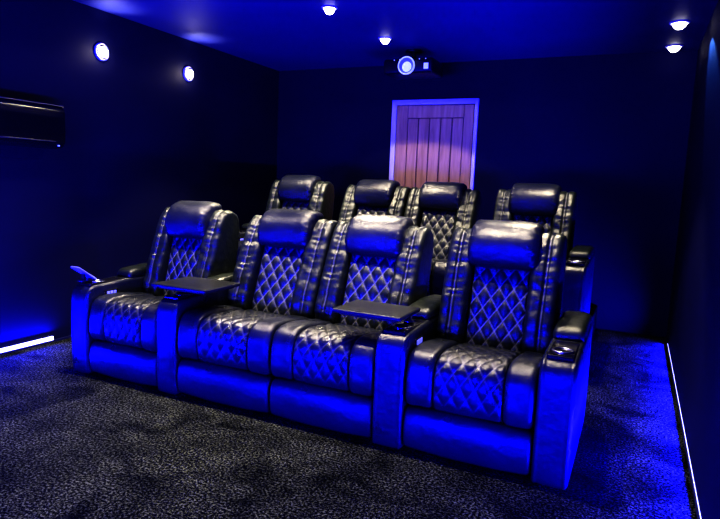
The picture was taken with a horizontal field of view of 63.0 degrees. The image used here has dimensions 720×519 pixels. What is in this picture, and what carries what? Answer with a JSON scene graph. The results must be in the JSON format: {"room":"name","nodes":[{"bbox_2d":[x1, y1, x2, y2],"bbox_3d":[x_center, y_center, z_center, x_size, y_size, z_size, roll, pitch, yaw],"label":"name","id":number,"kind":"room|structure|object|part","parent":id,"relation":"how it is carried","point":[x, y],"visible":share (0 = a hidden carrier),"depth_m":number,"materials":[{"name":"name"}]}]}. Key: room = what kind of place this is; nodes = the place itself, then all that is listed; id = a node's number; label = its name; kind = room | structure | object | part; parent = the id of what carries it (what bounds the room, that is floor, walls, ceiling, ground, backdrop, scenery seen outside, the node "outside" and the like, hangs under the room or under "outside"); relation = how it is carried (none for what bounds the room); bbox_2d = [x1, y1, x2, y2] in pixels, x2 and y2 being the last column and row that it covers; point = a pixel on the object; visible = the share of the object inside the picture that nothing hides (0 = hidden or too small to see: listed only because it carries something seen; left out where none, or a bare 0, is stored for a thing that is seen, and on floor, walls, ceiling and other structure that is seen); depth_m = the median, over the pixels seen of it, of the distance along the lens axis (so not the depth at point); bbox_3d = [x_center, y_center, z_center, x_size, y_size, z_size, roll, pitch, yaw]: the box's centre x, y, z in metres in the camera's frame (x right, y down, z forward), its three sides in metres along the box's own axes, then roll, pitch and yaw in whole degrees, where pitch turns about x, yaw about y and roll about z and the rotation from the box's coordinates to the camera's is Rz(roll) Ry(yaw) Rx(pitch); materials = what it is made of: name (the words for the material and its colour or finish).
{"room":"home theater","nodes":[
{"label":"home theater","id":0,"kind":"room"},
{"bbox_2d":[0,0,278,347],"bbox_3d":[-2.924,-0.517,3.179,0.100,2.575,8.950,6,8,25],"label":"wall","id":1,"kind":"structure","parent":0,"point":[142,139],"depth_m":4.80,"materials":[{"name":"blue paint"}]},
{"bbox_2d":[0,336,53,352],"bbox_3d":[-3.403,0.845,2.305,0.014,0.030,4.900,6,8,25],"label":"light strip","id":2,"kind":"object","parent":1,"relation":"attached to","point":[50,338],"visible":1,"depth_m":4.31,"materials":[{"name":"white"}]},
{"bbox_2d":[0,96,65,148],"bbox_3d":[-2.395,-0.916,3.885,0.194,0.306,0.890,6,8,25],"label":"air conditioner","id":3,"kind":"object","parent":1,"relation":"attached to","point":[23,123],"visible":1,"depth_m":4.01,"materials":[{"name":"black plastic"}]},
{"bbox_3d":[-2.328,-1.057,3.837,0.026,0.010,0.870,6,8,25],"label":"trim","id":4,"kind":"part","parent":3,"relation":"part of","materials":[{"name":"silver metal"}]},
{"bbox_2d":[0,335,71,354],"bbox_3d":[-2.946,0.761,3.275,0.015,0.015,8.850,6,8,25],"label":"baseboard","id":5,"kind":"structure","parent":1,"relation":"attached to","point":[70,336],"depth_m":4.38,"materials":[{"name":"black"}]},
{"bbox_2d":[94,42,108,60],"bbox_3d":[-2.038,-1.650,4.663,0.047,0.140,0.140,6,8,25],"label":"wall light","id":6,"kind":"object","parent":1,"relation":"attached to","point":[103,52],"visible":1,"depth_m":4.64,"materials":[{"name":"white metal"}]},
{"bbox_2d":[183,66,193,81],"bbox_3d":[-1.610,-1.759,5.561,0.047,0.140,0.140,6,8,25],"label":"wall light","id":7,"kind":"object","parent":1,"relation":"attached to","point":[190,73],"visible":1,"depth_m":5.54,"materials":[{"name":"white metal"}]},
{"bbox_2d":[0,328,696,518],"bbox_3d":[-0.983,1.010,2.424,4.519,0.100,8.950,6,8,25],"label":"floor","id":8,"kind":"structure","parent":0,"point":[74,444],"depth_m":2.75,"materials":[{"name":"carpet"}]},
{"bbox_2d":[71,200,239,394],"bbox_3d":[-1.280,0.173,3.995,0.879,1.136,0.908,6,8,25],"label":"recliner","id":9,"kind":"object","parent":8,"relation":"on","point":[125,327],"visible":0.84,"depth_m":3.78,"materials":[{"name":"black leather"}]},
{"bbox_2d":[71,266,96,281],"bbox_3d":[-1.791,0.090,3.808,0.074,0.104,0.140,6,8,25],"label":"phone","id":10,"kind":"object","parent":9,"relation":"on","point":[84,274],"visible":1,"depth_m":3.80,"materials":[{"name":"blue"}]},
{"bbox_3d":[-1.717,0.148,3.919,0.108,0.020,0.290,6,8,25],"label":"cup holder plate","id":11,"kind":"part","parent":9,"relation":"part of","materials":[{"name":"black"}]},
{"bbox_3d":[-1.620,0.404,4.184,0.150,0.602,0.905,6,8,25],"label":"armrest","id":12,"kind":"part","parent":9,"relation":"part of","materials":[{"name":"black leather"}]},
{"bbox_3d":[-1.652,0.218,3.896,0.008,0.042,0.120,6,8,25],"label":"control panel","id":13,"kind":"part","parent":9,"relation":"part of","materials":[{"name":"black"}]},
{"bbox_2d":[104,295,164,347],"bbox_3d":[-1.347,0.376,3.896,0.309,0.278,0.616,6,8,25],"label":"seat cushion","id":14,"kind":"object","parent":9,"relation":"on","point":[123,314],"depth_m":3.65,"materials":[{"name":"black leather"}]},
{"bbox_3d":[-1.058,0.215,3.613,0.108,0.020,0.290,6,8,25],"label":"cup holder plate","id":15,"kind":"part","parent":9,"relation":"part of","materials":[{"name":"black metal"}]},
{"bbox_3d":[-1.182,0.016,4.172,0.290,0.758,0.325,6,8,25],"label":"backrest","id":16,"kind":"part","parent":9,"relation":"part of","materials":[{"name":"black leather"}]},
{"bbox_3d":[-0.962,0.470,3.877,0.150,0.601,0.905,6,8,25],"label":"armrest","id":17,"kind":"part","parent":9,"relation":"part of","materials":[{"name":"black leather"}]},
{"bbox_2d":[151,276,240,294],"bbox_3d":[-0.998,0.176,3.591,0.410,0.068,0.340,6,8,25],"label":"tray table","id":18,"kind":"object","parent":9,"relation":"on","point":[196,285],"visible":1,"depth_m":3.52,"materials":[{"name":"black laminate"}]},
{"bbox_3d":[-0.998,0.169,3.590,0.350,0.014,0.280,6,8,25],"label":"support plate","id":19,"kind":"part","parent":18,"relation":"part of","materials":[{"name":"black plastic"}]},
{"bbox_2d":[177,208,337,412],"bbox_3d":[-0.594,0.252,3.668,0.643,1.116,0.891,6,8,25],"label":"recliner","id":20,"kind":"object","parent":8,"relation":"on","point":[225,350],"visible":0.91,"depth_m":3.58,"materials":[{"name":"black leather"}]},
{"bbox_2d":[197,309,288,369],"bbox_3d":[-0.657,0.446,3.575,0.346,0.278,0.616,6,8,25],"label":"seat cushion","id":21,"kind":"object","parent":20,"relation":"on","point":[223,335],"depth_m":3.33,"materials":[{"name":"black leather"}]},
{"bbox_3d":[-0.481,0.095,3.876,0.326,0.758,0.325,6,3,25],"label":"backrest","id":22,"kind":"part","parent":20,"relation":"part of","materials":[{"name":"black leather"}]},
{"bbox_2d":[270,214,433,436],"bbox_3d":[-0.020,0.310,3.401,0.612,1.116,0.891,6,8,25],"label":"recliner","id":23,"kind":"object","parent":8,"relation":"on","point":[323,366],"visible":0.84,"depth_m":3.23,"materials":[{"name":"black leather"}]},
{"bbox_2d":[293,323,381,390],"bbox_3d":[-0.083,0.504,3.308,0.330,0.278,0.616,6,8,25],"label":"seat cushion","id":24,"kind":"object","parent":23,"relation":"on","point":[322,352],"depth_m":3.07,"materials":[{"name":"black leather"}]},
{"bbox_3d":[0.093,0.153,3.610,0.310,0.758,0.325,6,3,25],"label":"backrest","id":25,"kind":"part","parent":23,"relation":"part of","materials":[{"name":"black leather"}]},
{"bbox_2d":[372,219,592,489],"bbox_3d":[0.689,0.372,3.080,0.940,1.136,0.908,6,8,25],"label":"recliner","id":26,"kind":"object","parent":8,"relation":"on","point":[488,372],"visible":1,"depth_m":2.85,"materials":[{"name":"black leather"}]},
{"bbox_2d":[332,299,419,323],"bbox_3d":[0.088,0.287,3.080,0.380,0.068,0.300,6,8,25],"label":"tray table","id":27,"kind":"object","parent":26,"relation":"on","point":[357,308],"visible":1,"depth_m":3.02,"materials":[{"name":"black laminate"}]},
{"bbox_3d":[0.088,0.280,3.079,0.320,0.014,0.240,6,8,25],"label":"support plate","id":28,"kind":"part","parent":27,"relation":"part of","materials":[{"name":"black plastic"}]},
{"bbox_3d":[0.256,0.311,3.065,0.052,0.038,0.052,6,8,25],"label":"post","id":29,"kind":"part","parent":27,"relation":"part of","materials":[{"name":"black metal"}]},
{"bbox_3d":[0.229,0.346,3.014,0.116,0.020,0.290,6,8,25],"label":"cup holder plate","id":30,"kind":"part","parent":26,"relation":"part of","materials":[{"name":"black"}]},
{"bbox_3d":[0.326,0.601,3.280,0.160,0.602,0.905,6,8,25],"label":"armrest","id":31,"kind":"part","parent":26,"relation":"part of","materials":[{"name":"black leather"}]},
{"bbox_3d":[0.298,0.415,2.989,0.008,0.042,0.120,6,8,25],"label":"control panel","id":32,"kind":"part","parent":26,"relation":"part of","materials":[{"name":"silver"}]},
{"bbox_2d":[433,342,521,421],"bbox_3d":[0.622,0.576,2.981,0.330,0.278,0.616,6,8,25],"label":"seat cushion","id":33,"kind":"object","parent":26,"relation":"on","point":[471,379],"depth_m":2.74,"materials":[{"name":"black leather"}]},
{"bbox_3d":[0.786,0.216,3.257,0.310,0.758,0.325,6,8,25],"label":"backrest","id":34,"kind":"part","parent":26,"relation":"part of","materials":[{"name":"black leather"}]},
{"bbox_3d":[1.030,0.671,2.951,0.160,0.601,0.905,6,8,25],"label":"armrest","id":35,"kind":"part","parent":26,"relation":"part of","materials":[{"name":"black leather"}]},
{"bbox_3d":[0.933,0.417,2.687,0.116,0.020,0.290,6,8,25],"label":"cup holder plate","id":36,"kind":"part","parent":26,"relation":"part of","materials":[{"name":"black"}]},
{"bbox_2d":[590,305,596,336],"bbox_3d":[0.147,0.494,5.474,3.705,0.230,2.200,6,8,25],"label":"platform","id":37,"kind":"object","parent":8,"relation":"on","point":[593,308],"visible":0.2,"depth_m":5.41,"materials":[{"name":"carpet"}]},
{"bbox_2d":[236,175,334,262],"bbox_3d":[-0.686,-0.224,5.449,0.940,1.136,0.908,6,8,25],"label":"recliner","id":38,"kind":"object","parent":37,"relation":"on","point":[301,192],"visible":0.15,"depth_m":5.50,"materials":[{"name":"black leather"}]},
{"bbox_3d":[-1.048,0.005,5.649,0.160,0.602,0.905,6,8,25],"label":"armrest","id":39,"kind":"part","parent":38,"relation":"part of","materials":[{"name":"black leather"}]},
{"bbox_3d":[-0.588,-0.380,5.626,0.310,0.758,0.325,6,8,25],"label":"backrest","id":40,"kind":"part","parent":38,"relation":"part of","materials":[{"name":"black leather"}]},
{"bbox_2d":[338,179,410,221],"bbox_3d":[0.015,-0.144,5.115,0.612,1.116,0.891,6,8,25],"label":"recliner","id":41,"kind":"object","parent":37,"relation":"on","point":[369,196],"visible":0.23,"depth_m":5.22,"materials":[{"name":"black leather"}]},
{"bbox_3d":[0.127,-0.300,5.324,0.310,0.758,0.325,6,3,25],"label":"backrest","id":42,"kind":"part","parent":41,"relation":"part of","materials":[{"name":"black leather"}]},
{"bbox_2d":[403,182,481,295],"bbox_3d":[0.574,-0.087,4.855,0.612,1.116,0.891,6,8,25],"label":"recliner","id":43,"kind":"object","parent":37,"relation":"on","point":[441,207],"visible":0.39,"depth_m":4.94,"materials":[{"name":"black leather"}]},
{"bbox_2d":[427,258,438,295],"bbox_3d":[0.511,0.108,4.762,0.330,0.278,0.616,6,8,25],"label":"seat cushion","id":44,"kind":"object","parent":43,"relation":"on","point":[434,260],"depth_m":4.43,"materials":[{"name":"black leather"}]},
{"bbox_3d":[0.687,-0.243,5.064,0.310,0.758,0.325,6,3,25],"label":"backrest","id":45,"kind":"part","parent":43,"relation":"part of","materials":[{"name":"black leather"}]},
{"bbox_2d":[493,183,594,316],"bbox_3d":[1.283,-0.024,4.535,0.940,1.136,0.908,6,8,25],"label":"recliner","id":46,"kind":"object","parent":37,"relation":"on","point":[545,204],"visible":0.32,"depth_m":4.53,"materials":[{"name":"black leather"}]},
{"bbox_3d":[1.381,-0.181,4.711,0.310,0.758,0.325,6,8,25],"label":"backrest","id":47,"kind":"part","parent":46,"relation":"part of","materials":[{"name":"black leather"}]},
{"bbox_3d":[1.527,0.021,4.141,0.116,0.020,0.290,6,8,25],"label":"cup holder plate","id":48,"kind":"part","parent":46,"relation":"part of","materials":[{"name":"black"}]},
{"bbox_3d":[1.624,0.275,4.405,0.160,0.601,0.905,6,8,25],"label":"armrest","id":49,"kind":"part","parent":46,"relation":"part of","materials":[{"name":"black leather"}]},
{"bbox_2d":[73,0,717,70],"bbox_3d":[-0.874,-1.640,2.079,4.519,0.100,8.950,6,8,25],"label":"ceiling","id":50,"kind":"structure","parent":0,"point":[279,35],"depth_m":4.74,"materials":[{"name":"blue paint"}]},
{"bbox_2d":[321,5,337,14],"bbox_3d":[-0.226,-1.829,4.326,0.122,0.050,0.122,6,8,25],"label":"recessed light","id":51,"kind":"object","parent":50,"relation":"in","point":[329,9],"visible":1,"depth_m":4.30,"materials":[{"name":"white metal"}]},
{"bbox_2d":[378,37,391,43],"bbox_3d":[0.221,-1.921,5.172,0.122,0.050,0.122,6,8,25],"label":"recessed light","id":52,"kind":"object","parent":50,"relation":"in","point":[384,40],"visible":1,"depth_m":5.14,"materials":[{"name":"white glass"}]},
{"bbox_2d":[384,49,442,79],"bbox_3d":[0.510,-1.862,5.603,0.490,0.254,0.370,6,8,25],"label":"projector","id":53,"kind":"object","parent":50,"relation":"attached to","point":[405,68],"visible":1,"depth_m":5.49,"materials":[{"name":"black plastic"}]},
{"bbox_2d":[665,44,683,51],"bbox_3d":[2.691,-1.802,5.033,0.145,0.050,0.145,6,8,25],"label":"recessed light","id":54,"kind":"object","parent":50,"relation":"in","point":[675,47],"visible":1,"depth_m":5.00,"materials":[{"name":"white glass"}]},
{"bbox_2d":[669,20,690,29],"bbox_3d":[2.362,-1.725,4.341,0.145,0.050,0.145,6,8,25],"label":"recessed light","id":55,"kind":"object","parent":50,"relation":"in","point":[678,24],"visible":1,"depth_m":4.31,"materials":[{"name":"white metal"}]},
{"bbox_2d":[277,50,697,336],"bbox_3d":[0.964,-0.753,6.227,4.319,2.575,0.100,6,8,25],"label":"wall","id":56,"kind":"structure","parent":0,"point":[610,130],"depth_m":5.63,"materials":[{"name":"blue paint"}]},
{"bbox_2d":[389,98,479,189],"bbox_3d":[0.742,-0.697,6.267,0.945,1.975,0.030,6,8,25],"label":"door","id":57,"kind":"structure","parent":56,"relation":"in","point":[433,140],"depth_m":6.18,"materials":[{"name":"brown"}]},
{"bbox_3d":[0.794,-1.548,6.145,0.608,0.130,0.016,6,8,25],"label":"rail","id":58,"kind":"part","parent":57,"relation":"part of","materials":[{"name":"brown wood"}]},
{"bbox_2d":[667,0,719,518],"bbox_3d":[1.067,-0.113,1.324,0.100,2.575,8.950,6,8,25],"label":"wall","id":59,"kind":"structure","parent":0,"point":[693,330],"depth_m":3.32,"materials":[{"name":"blue paint"}]},
{"bbox_2d":[665,336,699,518],"bbox_3d":[0.942,1.157,1.468,0.012,0.012,8.850,6,8,25],"label":"baseboard","id":60,"kind":"structure","parent":59,"relation":"attached to","point":[671,367],"depth_m":3.10,"materials":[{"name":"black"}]},
{"bbox_2d":[668,347,700,518],"bbox_3d":[1.074,1.119,1.735,0.003,0.004,7.650,6,8,25],"label":"light strip","id":61,"kind":"object","parent":59,"relation":"attached to","point":[668,347],"visible":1,"depth_m":3.03,"materials":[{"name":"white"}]}
]}

